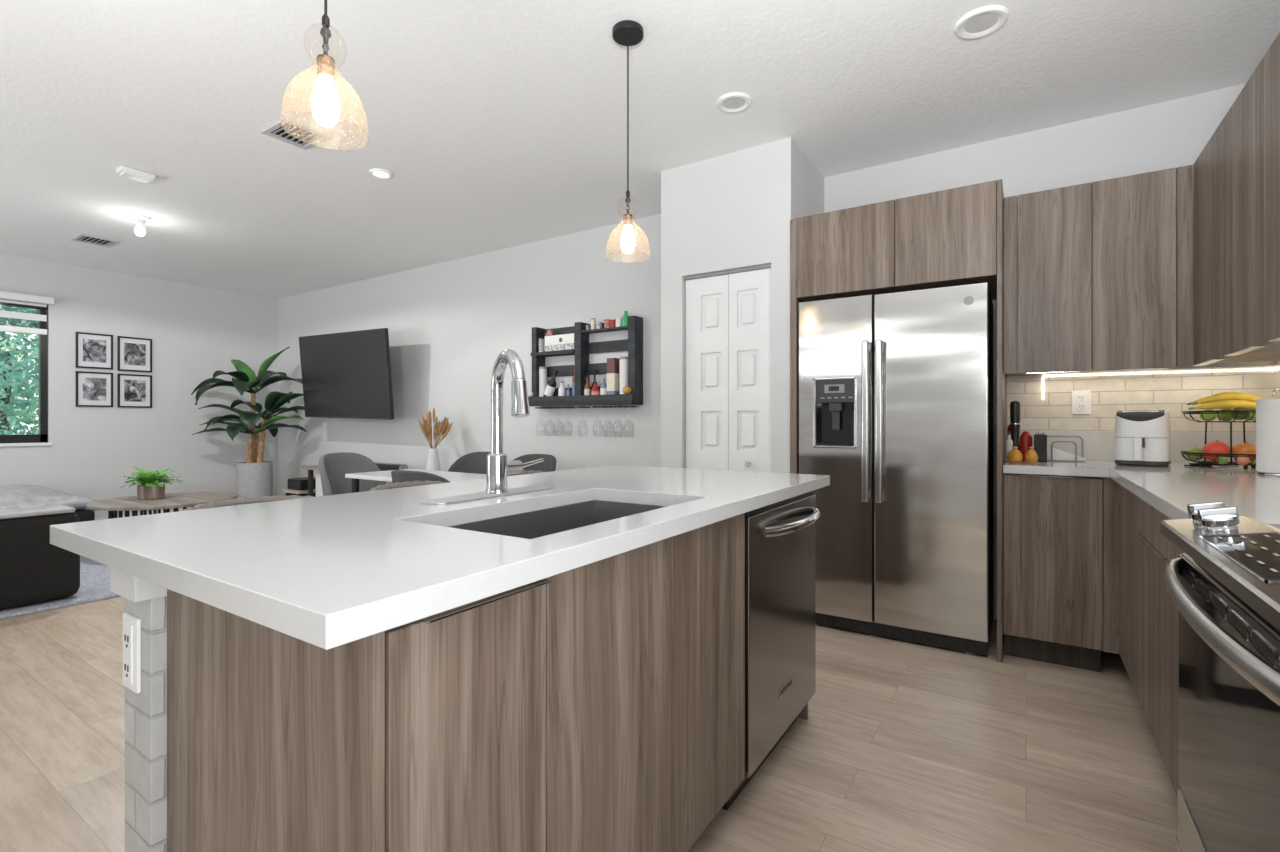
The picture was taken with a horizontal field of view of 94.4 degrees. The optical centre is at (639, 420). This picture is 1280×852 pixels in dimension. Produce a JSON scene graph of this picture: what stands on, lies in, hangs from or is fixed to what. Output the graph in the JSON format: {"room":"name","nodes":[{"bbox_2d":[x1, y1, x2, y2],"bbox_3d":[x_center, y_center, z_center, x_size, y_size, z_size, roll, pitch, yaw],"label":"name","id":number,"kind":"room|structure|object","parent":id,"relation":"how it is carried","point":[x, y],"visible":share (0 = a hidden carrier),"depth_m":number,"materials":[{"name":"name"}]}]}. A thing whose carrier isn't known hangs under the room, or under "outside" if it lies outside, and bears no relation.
{"room":"kitchen","nodes":[
{"label":"kitchen","id":0,"kind":"room"},
{"bbox_2d":[0,305,38,434],"bbox_3d":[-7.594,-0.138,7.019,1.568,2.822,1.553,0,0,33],"label":"tree","id":1,"kind":"object","parent":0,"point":[8,418],"visible":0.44,"depth_m":6.98,"materials":[{"name":"green plant"}]},
{"bbox_2d":[0,254,277,517],"bbox_3d":[-6.535,-0.235,5.028,0.120,2.707,6.495,0,0,33],"label":"wall","id":2,"kind":"structure","parent":0,"point":[195,332],"depth_m":6.55,"materials":[{"name":"paint"}]},
{"bbox_2d":[0,299,51,446],"bbox_3d":[-6.330,-0.469,5.306,0.140,1.425,1.525,0,0,33],"label":"window","id":3,"kind":"structure","parent":2,"relation":"in","point":[41,439],"depth_m":5.89,"materials":[{"name":"white paint"}]},
{"bbox_2d":[0,291,54,334],"bbox_3d":[-6.271,-1.041,5.274,0.097,0.370,1.535,0,0,33],"label":"window blind","id":4,"kind":"object","parent":3,"relation":"attached to","point":[8,296],"visible":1,"depth_m":5.75,"materials":[{"name":"white paint"}]},
{"bbox_2d":[75,332,112,369],"bbox_3d":[-5.693,-0.729,6.188,0.023,0.366,0.293,0,0,33],"label":"picture frame","id":5,"kind":"object","parent":2,"relation":"attached to","point":[92,350],"visible":1,"depth_m":6.18,"materials":[{"name":"black plastic"}]},
{"bbox_2d":[83,339,105,362],"bbox_3d":[-5.693,-0.732,6.188,0.002,0.235,0.186,0,0,33],"label":"photograph","id":6,"kind":"object","parent":5,"relation":"attached to","point":[94,350],"depth_m":6.19},
{"bbox_2d":[75,371,112,406],"bbox_3d":[-5.693,-0.329,6.188,0.023,0.363,0.293,0,0,33],"label":"picture frame","id":7,"kind":"object","parent":2,"relation":"attached to","point":[92,389],"visible":1,"depth_m":6.18,"materials":[{"name":"black plastic"}]},
{"bbox_2d":[83,377,105,400],"bbox_3d":[-5.693,-0.331,6.188,0.002,0.235,0.186,0,0,33],"label":"photograph","id":8,"kind":"object","parent":7,"relation":"attached to","point":[94,388],"depth_m":6.19},
{"bbox_2d":[117,336,151,372],"bbox_3d":[-5.511,-0.724,6.468,0.023,0.371,0.295,0,0,33],"label":"picture frame","id":9,"kind":"object","parent":2,"relation":"attached to","point":[134,354],"visible":1,"depth_m":6.46,"materials":[{"name":"black plastic"}]},
{"bbox_2d":[124,343,145,365],"bbox_3d":[-5.510,-0.726,6.468,0.002,0.235,0.186,0,0,33],"label":"photograph","id":10,"kind":"object","parent":9,"relation":"attached to","point":[134,353],"depth_m":6.47},
{"bbox_2d":[117,374,151,407],"bbox_3d":[-5.511,-0.326,6.468,0.023,0.361,0.295,0,0,33],"label":"picture frame","id":11,"kind":"object","parent":2,"relation":"attached to","point":[133,390],"visible":1,"depth_m":6.46,"materials":[{"name":"black plastic"}]},
{"bbox_2d":[124,380,145,401],"bbox_3d":[-5.510,-0.328,6.468,0.002,0.235,0.186,0,0,33],"label":"photograph","id":12,"kind":"object","parent":11,"relation":"attached to","point":[134,390],"depth_m":6.47},
{"bbox_2d":[125,596,166,851],"bbox_3d":[-0.420,0.681,1.826,0.128,0.876,1.798,0,0,33],"label":"wall","id":13,"kind":"structure","parent":0,"point":[145,711],"depth_m":1.05,"materials":[{"name":"brick"}]},
{"bbox_2d":[123,612,140,693],"bbox_3d":[-0.925,0.420,1.075,0.071,0.133,0.012,0,0,33],"label":"wall outlet","id":14,"kind":"object","parent":13,"relation":"attached to","point":[131,623],"visible":1,"depth_m":1.06,"materials":[{"name":"white paint"}]},
{"bbox_2d":[124,622,132,684],"bbox_3d":[-0.925,0.420,1.074,0.035,0.107,0.006,0,0,33],"label":"socket","id":15,"kind":"object","parent":14,"relation":"attached to","point":[128,626],"depth_m":1.07,"materials":[{"name":"grey plastic"}]},
{"bbox_2d":[110,567,166,601],"bbox_3d":[-0.855,0.278,1.153,0.124,0.070,0.240,0,0,33],"label":"trim","id":16,"kind":"structure","parent":13,"relation":"attached to","point":[135,589],"depth_m":1.04,"materials":[{"name":"paint"}]},
{"bbox_2d":[0,596,1176,851],"bbox_3d":[-2.659,1.169,2.504,9.330,0.100,6.695,0,0,33],"label":"floor","id":17,"kind":"structure","parent":0,"point":[901,746],"depth_m":1.96,"materials":[{"name":"brown wood"}]},
{"bbox_2d":[0,485,96,609],"bbox_3d":[-5.338,0.815,3.715,3.200,0.563,3.200,0,0,33],"label":"sectional sofa","id":18,"kind":"object","parent":17,"relation":"on","point":[33,570],"visible":0.91,"depth_m":3.54,"materials":[{"name":"black fabric"}]},
{"bbox_2d":[0,485,96,511],"bbox_3d":[-5.965,0.707,4.583,1.160,0.270,2.429,0,0,33],"label":"cushion","id":19,"kind":"object","parent":18,"relation":"on","point":[11,496],"depth_m":5.13,"materials":[{"name":"fabric"}]},
{"bbox_2d":[0,556,119,619],"bbox_3d":[-4.598,1.108,4.695,3.170,0.022,2.650,0,0,33],"label":"area rug","id":20,"kind":"object","parent":17,"relation":"on","point":[94,576],"visible":0.02,"depth_m":3.75,"materials":[{"name":"grey carpet"}]},
{"bbox_2d":[86,492,237,518],"bbox_3d":[-4.010,0.878,5.021,1.000,0.438,1.000,0,0,33],"label":"coffee table","id":21,"kind":"object","parent":20,"relation":"on","point":[178,500],"visible":0.41,"depth_m":4.79,"materials":[{"name":"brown wood"}]},
{"bbox_2d":[119,466,181,499],"bbox_3d":[-4.147,0.522,5.038,0.404,0.272,0.430,0,0,33],"label":"potted fern","id":22,"kind":"object","parent":21,"relation":"on","point":[151,486],"visible":1,"depth_m":4.99,"materials":[{"name":"green plant"}]},
{"bbox_2d":[137,484,164,499],"bbox_3d":[-4.148,0.599,5.028,0.150,0.120,0.150,0,0,33],"label":"pot","id":23,"kind":"object","parent":22,"relation":"on","point":[144,492],"depth_m":4.98,"materials":[{"name":"brown wood"}]},
{"bbox_2d":[183,495,311,510],"bbox_3d":[-1.023,0.674,1.643,0.561,0.887,0.489,0,0,-43],"label":"bar stool","id":24,"kind":"object","parent":17,"relation":"on","point":[246,500],"visible":0.04,"depth_m":1.78,"materials":[{"name":"beige fabric"}]},
{"bbox_2d":[191,347,306,498],"bbox_3d":[-4.413,0.123,6.811,1.393,1.991,1.093,0,0,33],"label":"potted palm","id":25,"kind":"object","parent":17,"relation":"on","point":[254,477],"visible":0.97,"depth_m":6.76,"materials":[{"name":"green plant"}]},
{"bbox_2d":[236,461,272,498],"bbox_3d":[-4.476,0.799,6.889,0.356,0.640,0.356,0,0,33],"label":"pot","id":26,"kind":"object","parent":25,"relation":"on","point":[254,479],"depth_m":6.75,"materials":[{"name":"grey concrete"}]},
{"bbox_2d":[167,589,384,851],"bbox_3d":[-0.579,0.681,0.893,0.621,0.876,0.016,0,0,33],"label":"end panel","id":27,"kind":"object","parent":17,"relation":"on","point":[276,740],"visible":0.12,"depth_m":0.86,"materials":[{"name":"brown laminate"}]},
{"bbox_2d":[283,489,315,496],"bbox_3d":[-3.849,0.951,6.862,0.340,0.335,0.380,0,0,33],"label":"shelf","id":28,"kind":"object","parent":17,"relation":"on","point":[288,492],"visible":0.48,"depth_m":6.70,"materials":[{"name":"brown wood"}]},
{"bbox_2d":[288,477,315,490],"bbox_3d":[-3.850,0.724,6.860,0.300,0.120,0.304,0,0,33],"label":"media box","id":29,"kind":"object","parent":28,"relation":"on","point":[301,484],"visible":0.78,"depth_m":6.72,"materials":[{"name":"black plastic"}]},
{"bbox_2d":[300,465,319,496],"bbox_3d":[-2.598,0.811,6.053,2.520,0.615,0.410,0,0,33],"label":"console table","id":30,"kind":"object","parent":17,"relation":"on","point":[310,469],"visible":0.18,"depth_m":6.51,"materials":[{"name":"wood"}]},
{"bbox_2d":[319,452,385,495],"bbox_3d":[-2.213,0.687,4.636,0.509,0.868,0.528,0,0,26],"label":"dining chair","id":31,"kind":"object","parent":17,"relation":"on","point":[333,467],"visible":0.34,"depth_m":4.75,"materials":[{"name":"grey fabric"}]},
{"bbox_2d":[370,480,448,490],"bbox_3d":[-0.712,0.674,2.122,0.489,0.887,0.561,0,0,33],"label":"bar stool","id":32,"kind":"object","parent":17,"relation":"on","point":[427,482],"visible":0.05,"depth_m":2.25,"materials":[{"name":"beige fabric"}]},
{"bbox_2d":[345,469,485,492],"bbox_3d":[-1.275,0.744,3.933,1.530,0.750,0.520,0,0,33],"label":"dining table","id":33,"kind":"object","parent":17,"relation":"on","point":[377,475],"visible":0.19,"depth_m":4.08,"materials":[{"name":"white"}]},
{"bbox_2d":[375,463,407,470],"bbox_3d":[-2.811,0.469,6.156,1.170,0.070,0.100,0,0,33],"label":"bar","id":34,"kind":"object","parent":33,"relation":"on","point":[382,466],"visible":0.33,"depth_m":5.90,"materials":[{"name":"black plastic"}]},
{"bbox_2d":[426,448,439,470],"bbox_3d":[-1.941,0.380,5.560,0.132,0.246,0.131,0,0,33],"label":"vase","id":35,"kind":"object","parent":33,"relation":"on","point":[433,463],"visible":0.74,"depth_m":5.52,"materials":[{"name":"ceramic"}]},
{"bbox_2d":[418,408,452,448],"bbox_3d":[-1.921,0.137,5.559,0.294,0.525,0.345,0,0,-7],"label":"dried grass","id":36,"kind":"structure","parent":35,"relation":"in","point":[443,427],"depth_m":5.54,"materials":[{"name":"beige plant"}]},
{"bbox_2d":[391,470,449,482],"bbox_3d":[-1.075,0.687,3.224,0.528,0.868,0.509,0,0,33],"label":"dining chair","id":37,"kind":"object","parent":17,"relation":"on","point":[400,476],"visible":0.16,"depth_m":2.99,"materials":[{"name":"grey fabric"}]},
{"bbox_2d":[385,579,550,851],"bbox_3d":[-0.482,0.681,1.012,0.628,0.875,0.288,0,0,33],"label":"base cabinet","id":38,"kind":"object","parent":17,"relation":"on","point":[465,685],"visible":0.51,"depth_m":0.83,"materials":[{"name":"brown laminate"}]},
{"bbox_2d":[447,452,490,473],"bbox_3d":[-1.379,0.687,4.662,0.528,0.868,0.509,0,0,33],"label":"dining chair","id":39,"kind":"object","parent":17,"relation":"on","point":[475,462],"visible":0.05,"depth_m":4.87,"materials":[{"name":"grey fabric"}]},
{"bbox_2d":[512,454,555,471],"bbox_3d":[-0.876,0.687,4.335,0.528,0.868,0.509,0,0,33],"label":"dining chair","id":40,"kind":"object","parent":17,"relation":"on","point":[549,463],"visible":0.22,"depth_m":4.51,"materials":[{"name":"grey fabric"}]},
{"bbox_2d":[545,513,744,851],"bbox_3d":[-0.182,0.682,1.476,0.624,0.873,0.814,0,0,33],"label":"base cabinet","id":41,"kind":"object","parent":17,"relation":"on","point":[645,645],"visible":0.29,"depth_m":1.22,"materials":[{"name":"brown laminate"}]},
{"bbox_2d":[50,465,829,649],"bbox_3d":[-0.223,0.223,1.698,0.990,0.037,1.917,0,0,33],"label":"countertop","id":42,"kind":"structure","parent":41,"relation":"on","point":[330,571],"depth_m":1.01,"materials":[{"name":"white stone"}]},
{"bbox_2d":[420,349,553,504],"bbox_3d":[-0.346,0.007,1.601,0.232,0.396,0.452,0,0,33],"label":"kitchen faucet","id":43,"kind":"object","parent":42,"relation":"on","point":[498,467],"visible":1,"depth_m":1.64,"materials":[{"name":"silver metal"}]},
{"bbox_2d":[451,500,664,538],"bbox_3d":[-0.164,0.340,1.419,0.422,0.194,0.723,0,0,33],"label":"sink","id":44,"kind":"object","parent":42,"relation":"in","point":[534,524],"visible":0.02,"depth_m":1.67,"materials":[{"name":"metal"}]},
{"bbox_2d":[721,491,820,809],"bbox_3d":[0.254,0.686,2.070,0.666,0.866,0.634,0,0,33],"label":"dishwasher","id":45,"kind":"object","parent":17,"relation":"on","point":[780,537],"visible":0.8,"depth_m":1.84,"materials":[{"name":"grey metal"}]},
{"bbox_2d":[790,219,797,473],"bbox_3d":[0.856,0.000,3.296,0.036,2.237,0.020,0,0,33],"label":"strip","id":46,"kind":"object","parent":17,"relation":"on","point":[793,300],"visible":0.64,"depth_m":3.29,"materials":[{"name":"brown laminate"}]},
{"bbox_2d":[799,282,993,655],"bbox_3d":[1.414,0.234,3.265,0.900,1.770,0.714,0,0,33],"label":"refrigerator","id":47,"kind":"object","parent":17,"relation":"on","point":[896,389],"visible":0.93,"depth_m":2.97,"materials":[{"name":"grey metal"}]},
{"bbox_2d":[997,179,1005,662],"bbox_3d":[1.849,0.000,3.027,0.020,2.237,0.672,0,0,33],"label":"end panel","id":48,"kind":"object","parent":17,"relation":"on","point":[1001,377],"visible":0.76,"depth_m":2.75,"materials":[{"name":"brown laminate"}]},
{"bbox_2d":[1004,473,1102,671],"bbox_3d":[2.021,0.681,2.930,0.366,0.876,0.646,0,0,33],"label":"base cabinet","id":49,"kind":"object","parent":17,"relation":"on","point":[1053,524],"visible":0.96,"depth_m":2.67,"materials":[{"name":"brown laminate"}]},
{"bbox_2d":[1103,478,1140,700],"bbox_3d":[2.320,0.681,2.429,0.674,0.876,1.159,0,0,33],"label":"base cabinet","id":50,"kind":"object","parent":17,"relation":"on","point":[1129,532],"depth_m":2.48,"materials":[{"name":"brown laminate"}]},
{"bbox_2d":[1003,460,1279,523],"bbox_3d":[1.833,0.223,2.021,1.047,0.037,2.376,0,0,33],"label":"countertop","id":51,"kind":"structure","parent":50,"relation":"on","point":[1169,489],"depth_m":1.97,"materials":[{"name":"white stone"}]},
{"bbox_2d":[1007,446,1022,462],"bbox_3d":[1.842,0.165,2.911,0.068,0.079,0.068,0,0,33],"label":"pot","id":52,"kind":"object","parent":51,"relation":"on","point":[1014,456],"visible":1,"depth_m":2.89,"materials":[{"name":"orange ceramic"}]},
{"bbox_2d":[1010,401,1020,450],"bbox_3d":[1.912,0.051,3.021,0.052,0.306,0.052,0,0,33],"label":"pepper mill","id":53,"kind":"object","parent":51,"relation":"on","point":[1015,405],"visible":0.78,"depth_m":3.00,"materials":[{"name":"black plastic"}]},
{"bbox_2d":[1019,431,1031,460],"bbox_3d":[1.986,0.129,3.050,0.056,0.150,0.055,0,0,33],"label":"jar","id":54,"kind":"object","parent":51,"relation":"on","point":[1025,440],"visible":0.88,"depth_m":3.03,"materials":[{"name":"red plastic"}]},
{"bbox_2d":[1025,447,1037,462],"bbox_3d":[1.907,0.165,2.888,0.054,0.079,0.054,0,0,33],"label":"pot","id":55,"kind":"object","parent":51,"relation":"on","point":[1031,456],"visible":1,"depth_m":2.87,"materials":[{"name":"orange ceramic"}]},
{"bbox_2d":[1034,433,1046,461],"bbox_3d":[2.018,0.132,2.988,0.055,0.144,0.070,0,0,33],"label":"box","id":56,"kind":"object","parent":51,"relation":"on","point":[1040,441],"visible":0.83,"depth_m":2.96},
{"bbox_2d":[1047,435,1084,461],"bbox_3d":[2.154,0.140,3.015,0.170,0.129,0.076,0,0,33],"label":"napkin holder","id":57,"kind":"object","parent":51,"relation":"on","point":[1081,438],"visible":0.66,"depth_m":3.00,"materials":[{"name":"grey metal"}]},
{"bbox_2d":[1047,446,1085,460],"bbox_3d":[2.163,0.163,3.010,0.160,0.070,0.052,0,0,33],"label":"napkins","id":58,"kind":"object","parent":57,"relation":"in","point":[1057,454],"visible":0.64,"depth_m":3.00,"materials":[{"name":"white paper"}]},
{"bbox_2d":[1019,431,1255,462],"bbox_3d":[1.833,0.130,2.021,1.047,0.150,2.376,0,0,33],"label":"backsplash","id":59,"kind":"structure","parent":51,"relation":"on","point":[1098,445],"depth_m":3.04,"materials":[{"name":"white stone"}]},
{"bbox_2d":[1114,410,1170,466],"bbox_3d":[2.313,0.078,2.732,0.253,0.252,0.194,0,0,-44],"label":"air fryer","id":60,"kind":"object","parent":51,"relation":"on","point":[1142,437],"visible":1,"depth_m":2.66,"materials":[{"name":"white plastic"}]},
{"bbox_2d":[1180,410,1255,468],"bbox_3d":[2.586,0.080,2.612,0.303,0.249,0.303,0,0,-43],"label":"fruit basket","id":61,"kind":"object","parent":51,"relation":"on","point":[1202,462],"visible":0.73,"depth_m":2.55,"materials":[{"name":"black metal"}]},
{"bbox_2d":[1202,440,1229,460],"bbox_3d":[2.529,0.131,2.601,0.094,0.094,0.093,0,0,33],"label":"tomato","id":62,"kind":"object","parent":61,"relation":"in","point":[1217,446],"visible":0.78,"depth_m":2.58,"materials":[{"name":"red plant"}]},
{"bbox_2d":[1180,451,1255,464],"bbox_3d":[2.586,0.164,2.612,0.304,0.051,0.304,0,0,33],"label":"bowl","id":63,"kind":"object","parent":61,"relation":"on","point":[1202,462],"depth_m":2.56,"materials":[{"name":"black metal"}]},
{"bbox_2d":[1182,410,1255,421],"bbox_3d":[2.586,-0.019,2.612,0.294,0.051,0.294,0,0,33],"label":"bowl","id":64,"kind":"object","parent":61,"relation":"on","point":[1217,411],"depth_m":2.54,"materials":[{"name":"black metal"}]},
{"bbox_2d":[1188,400,1255,409],"bbox_3d":[2.534,-0.069,2.554,0.249,0.044,0.065,0,0,38],"label":"banana","id":65,"kind":"object","parent":61,"relation":"in","point":[1221,404],"visible":0.82,"depth_m":2.54,"materials":[{"name":"yellow food"}]},
{"bbox_2d":[1192,392,1261,404],"bbox_3d":[2.574,-0.090,2.574,0.260,0.071,0.055,0,0,29],"label":"banana","id":66,"kind":"object","parent":61,"relation":"in","point":[1224,395],"visible":0.67,"depth_m":2.56,"materials":[{"name":"yellow food"}]},
{"bbox_2d":[1232,442,1255,460],"bbox_3d":[2.625,0.133,2.572,0.088,0.088,0.087,0,0,33],"label":"mango","id":67,"kind":"object","parent":61,"relation":"in","point":[1240,448],"visible":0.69,"depth_m":2.55,"materials":[{"name":"orange plant"}]},
{"bbox_2d":[1253,389,1279,475],"bbox_3d":[2.416,0.041,2.233,0.148,0.326,0.148,0,0,33],"label":"paper towel holder","id":68,"kind":"object","parent":51,"relation":"on","point":[1255,472],"visible":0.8,"depth_m":2.23,"materials":[{"name":"silver metal"}]},
{"bbox_2d":[1256,399,1279,472],"bbox_3d":[2.416,0.056,2.233,0.132,0.275,0.132,0,0,33],"label":"paper towel roll","id":69,"kind":"object","parent":68,"relation":"on","point":[1267,410],"visible":1,"depth_m":2.22,"materials":[{"name":"white paper"}]},
{"bbox_2d":[1138,498,1184,795],"bbox_3d":[1.689,0.681,1.426,0.637,0.876,1.204,0,0,33],"label":"base cabinet","id":70,"kind":"object","parent":17,"relation":"on","point":[1158,612],"visible":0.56,"depth_m":1.79,"materials":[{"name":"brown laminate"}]},
{"bbox_2d":[1160,501,1279,851],"bbox_3d":[1.088,0.630,0.628,0.762,0.977,0.760,0,0,33],"label":"range","id":71,"kind":"object","parent":17,"relation":"on","point":[1224,588],"visible":1,"depth_m":0.85,"materials":[{"name":"metal"}]},
{"bbox_2d":[0,0,1279,298],"bbox_3d":[-2.659,-1.638,2.504,9.330,0.100,6.695,0,0,33],"label":"ceiling","id":72,"kind":"structure","parent":0,"point":[496,124],"depth_m":2.90,"materials":[{"name":"paint"}]},
{"bbox_2d":[70,233,119,246],"bbox_3d":[-4.777,-1.580,5.199,0.280,0.015,0.260,0,0,33],"label":"ceiling vent","id":73,"kind":"object","parent":72,"relation":"in","point":[84,238],"visible":1,"depth_m":5.19,"materials":[{"name":"grey metal"}]},
{"bbox_2d":[116,166,155,182],"bbox_3d":[-3.208,-1.565,3.774,0.105,0.044,0.175,0,0,33],"label":"ceiling sensor","id":74,"kind":"object","parent":72,"relation":"attached to","point":[124,171],"visible":1,"depth_m":3.74,"materials":[{"name":"white paint"}]},
{"bbox_2d":[128,214,151,235],"bbox_3d":[-3.894,-1.514,4.617,0.140,0.148,0.139,0,0,33],"label":"bulb","id":75,"kind":"object","parent":72,"relation":"attached to","point":[140,220],"visible":1,"depth_m":4.59,"materials":[{"name":"white glass"}]},
{"bbox_2d":[261,118,330,149],"bbox_3d":[-1.899,-1.580,3.274,0.265,0.015,0.245,0,0,33],"label":"ceiling vent","id":76,"kind":"object","parent":72,"relation":"in","point":[277,131],"visible":0.94,"depth_m":3.27,"materials":[{"name":"grey metal"}]},
{"bbox_2d":[281,0,367,149],"bbox_3d":[-0.726,-1.126,1.369,0.183,0.924,0.183,0,0,33],"label":"pendant light","id":77,"kind":"object","parent":72,"relation":"hanging from","point":[325,103],"visible":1,"depth_m":1.35,"materials":[{"name":"yellow glass"}]},
{"bbox_2d":[316,54,334,78],"bbox_3d":[-0.726,-0.815,1.369,0.039,0.042,0.039,0,0,33],"label":"socket","id":78,"kind":"object","parent":77,"relation":"attached to","point":[324,62],"depth_m":1.35,"materials":[{"name":"gold metal"}]},
{"bbox_2d":[369,168,392,178],"bbox_3d":[-1.659,-1.581,3.798,0.140,0.014,0.140,0,0,33],"label":"recessed light","id":79,"kind":"object","parent":72,"relation":"in","point":[376,172],"visible":1,"depth_m":3.79,"materials":[{"name":"white paint"}]},
{"bbox_2d":[606,20,649,261],"bbox_3d":[-0.049,-1.126,2.408,0.183,0.924,0.183,0,0,33],"label":"pendant light","id":80,"kind":"object","parent":72,"relation":"hanging from","point":[627,33],"visible":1,"depth_m":2.40,"materials":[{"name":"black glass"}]},
{"bbox_2d":[716,92,751,112],"bbox_3d":[0.469,-1.581,2.951,0.176,0.014,0.176,0,0,33],"label":"recessed light","id":81,"kind":"object","parent":72,"relation":"in","point":[734,102],"visible":1,"depth_m":2.94,"materials":[{"name":"white paint"}]},
{"bbox_2d":[954,5,1008,38],"bbox_3d":[1.357,-1.581,2.360,0.190,0.014,0.190,0,0,33],"label":"recessed light","id":82,"kind":"object","parent":72,"relation":"in","point":[983,21],"visible":1,"depth_m":2.35,"materials":[{"name":"white paint"}]},
{"bbox_2d":[661,137,823,473],"bbox_3d":[0.668,-0.235,3.822,0.847,2.707,0.656,0,0,33],"label":"wall","id":83,"kind":"structure","parent":0,"point":[735,210],"depth_m":3.55,"materials":[{"name":"paint"}]},
{"bbox_2d":[684,264,770,280],"bbox_3d":[0.530,-0.893,3.577,0.579,0.020,0.055,0,0,33],"label":"trim","id":84,"kind":"structure","parent":83,"relation":"attached to","point":[759,267],"depth_m":3.55,"materials":[{"name":"grey plastic"}]},
{"bbox_2d":[686,268,770,471],"bbox_3d":[0.523,0.113,3.566,0.567,1.988,0.070,0,0,33],"label":"door","id":85,"kind":"structure","parent":83,"relation":"in","point":[728,317],"depth_m":3.57,"materials":[{"name":"white paint"}]},
{"bbox_2d":[278,84,1276,618],"bbox_3d":[-0.858,-0.235,5.271,9.330,2.707,0.132,0,0,33],"label":"wall","id":86,"kind":"structure","parent":0,"point":[448,323],"depth_m":4.90,"materials":[{"name":"paint"}]},
{"bbox_2d":[299,328,393,419],"bbox_3d":[-3.032,-0.474,6.355,1.575,0.927,0.431,0,0,33],"label":"television","id":87,"kind":"object","parent":86,"relation":"attached to","point":[345,374],"visible":1,"depth_m":6.15,"materials":[{"name":"black plastic"}]},
{"bbox_2d":[528,316,642,408],"bbox_3d":[-0.471,-0.456,4.869,1.092,0.700,0.140,0,0,33],"label":"wall rack","id":88,"kind":"object","parent":86,"relation":"attached to","point":[633,344],"visible":0.9,"depth_m":4.83,"materials":[{"name":"paint"}]},
{"bbox_2d":[539,367,546,396],"bbox_3d":[-0.835,-0.316,5.108,0.069,0.300,0.069,0,0,33],"label":"tube","id":89,"kind":"object","parent":88,"relation":"on","point":[542,370],"visible":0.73,"depth_m":5.08,"materials":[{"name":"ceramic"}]},
{"bbox_2d":[543,370,557,396],"bbox_3d":[-0.757,-0.302,5.043,0.153,0.256,0.076,0,0,33],"label":"liquor bottle","id":90,"kind":"object","parent":88,"relation":"on","point":[550,388],"visible":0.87,"depth_m":5.01,"materials":[{"name":"black glass"}]},
{"bbox_2d":[544,333,574,351],"bbox_3d":[-0.656,-0.652,4.983,0.323,0.135,0.078,0,0,33],"label":"box","id":91,"kind":"object","parent":88,"relation":"on","point":[564,341],"visible":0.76,"depth_m":4.94,"materials":[{"name":"white cardboard"}]},
{"bbox_2d":[544,343,574,351],"bbox_3d":[-0.656,-0.613,4.983,0.323,0.053,0.076,0,0,33],"label":"print","id":92,"kind":"object","parent":91,"relation":"attached to","point":[548,346],"depth_m":4.95},
{"bbox_2d":[607,358,618,394],"bbox_3d":[-0.213,-0.331,4.703,0.075,0.330,0.073,0,0,33],"label":"gift box","id":93,"kind":"object","parent":88,"relation":"on","point":[612,363],"visible":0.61,"depth_m":4.68,"materials":[{"name":"beige cardboard"}]},
{"bbox_2d":[619,356,627,393],"bbox_3d":[-0.121,-0.333,4.643,0.082,0.335,0.082,0,0,33],"label":"tube","id":94,"kind":"object","parent":88,"relation":"on","point":[623,361],"visible":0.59,"depth_m":4.61,"materials":[{"name":"grey plastic"}]},
{"bbox_2d":[796,180,996,301],"bbox_3d":[1.444,-0.899,3.295,0.948,0.439,0.681,0,0,33],"label":"upper cabinet","id":95,"kind":"object","parent":86,"relation":"attached to","point":[948,237],"visible":0.96,"depth_m":2.98,"materials":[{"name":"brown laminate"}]},
{"bbox_2d":[1072,391,1090,413],"bbox_3d":[2.321,-0.097,3.117,0.081,0.122,0.009,0,0,33],"label":"wall outlet","id":96,"kind":"object","parent":86,"relation":"attached to","point":[1081,400],"visible":1,"depth_m":3.11,"materials":[{"name":"white paint"}]},
{"bbox_2d":[1004,165,1192,375],"bbox_3d":[2.224,-0.675,2.939,0.701,0.887,0.411,0,0,33],"label":"upper cabinet","id":97,"kind":"object","parent":86,"relation":"attached to","point":[1097,261],"depth_m":2.76,"materials":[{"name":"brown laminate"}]},
{"bbox_3d":[1.216,-0.235,-0.019,0.120,2.707,6.495,0,0,33],"label":"wall","id":98,"kind":"structure","parent":0,"visible":0},
{"bbox_2d":[1274,364,1279,398],"bbox_3d":[2.036,-0.074,1.361,0.012,0.365,3.263,0,0,33],"label":"wall","id":99,"kind":"structure","parent":98,"relation":"attached to","point":[1276,371],"depth_m":2.69,"materials":[{"name":"beige tile"}]},
{"bbox_2d":[1042,367,1279,398],"bbox_3d":[2.202,-0.181,2.435,0.884,0.129,1.284,0,0,33],"label":"led strip","id":100,"kind":"object","parent":99,"relation":"attached to","point":[1277,367],"visible":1,"depth_m":2.97,"materials":[{"name":"white plastic"}]},
{"bbox_2d":[1193,120,1279,366],"bbox_3d":[2.422,-0.675,2.299,0.364,0.887,0.462,0,0,33],"label":"upper cabinet","id":101,"kind":"object","parent":99,"relation":"attached to","point":[1208,167],"visible":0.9,"depth_m":2.36,"materials":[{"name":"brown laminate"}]},
{"bbox_2d":[1223,55,1279,356],"bbox_3d":[2.169,-0.675,1.911,0.364,0.887,0.457,0,0,33],"label":"upper cabinet","id":102,"kind":"object","parent":99,"relation":"attached to","point":[1244,122],"visible":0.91,"depth_m":1.98,"materials":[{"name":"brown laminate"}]},
{"bbox_2d":[1265,32,1279,342],"bbox_3d":[1.905,-0.675,1.506,0.364,0.887,0.503,0,0,33],"label":"upper cabinet","id":103,"kind":"object","parent":99,"relation":"attached to","point":[1272,56],"visible":1,"depth_m":1.75,"materials":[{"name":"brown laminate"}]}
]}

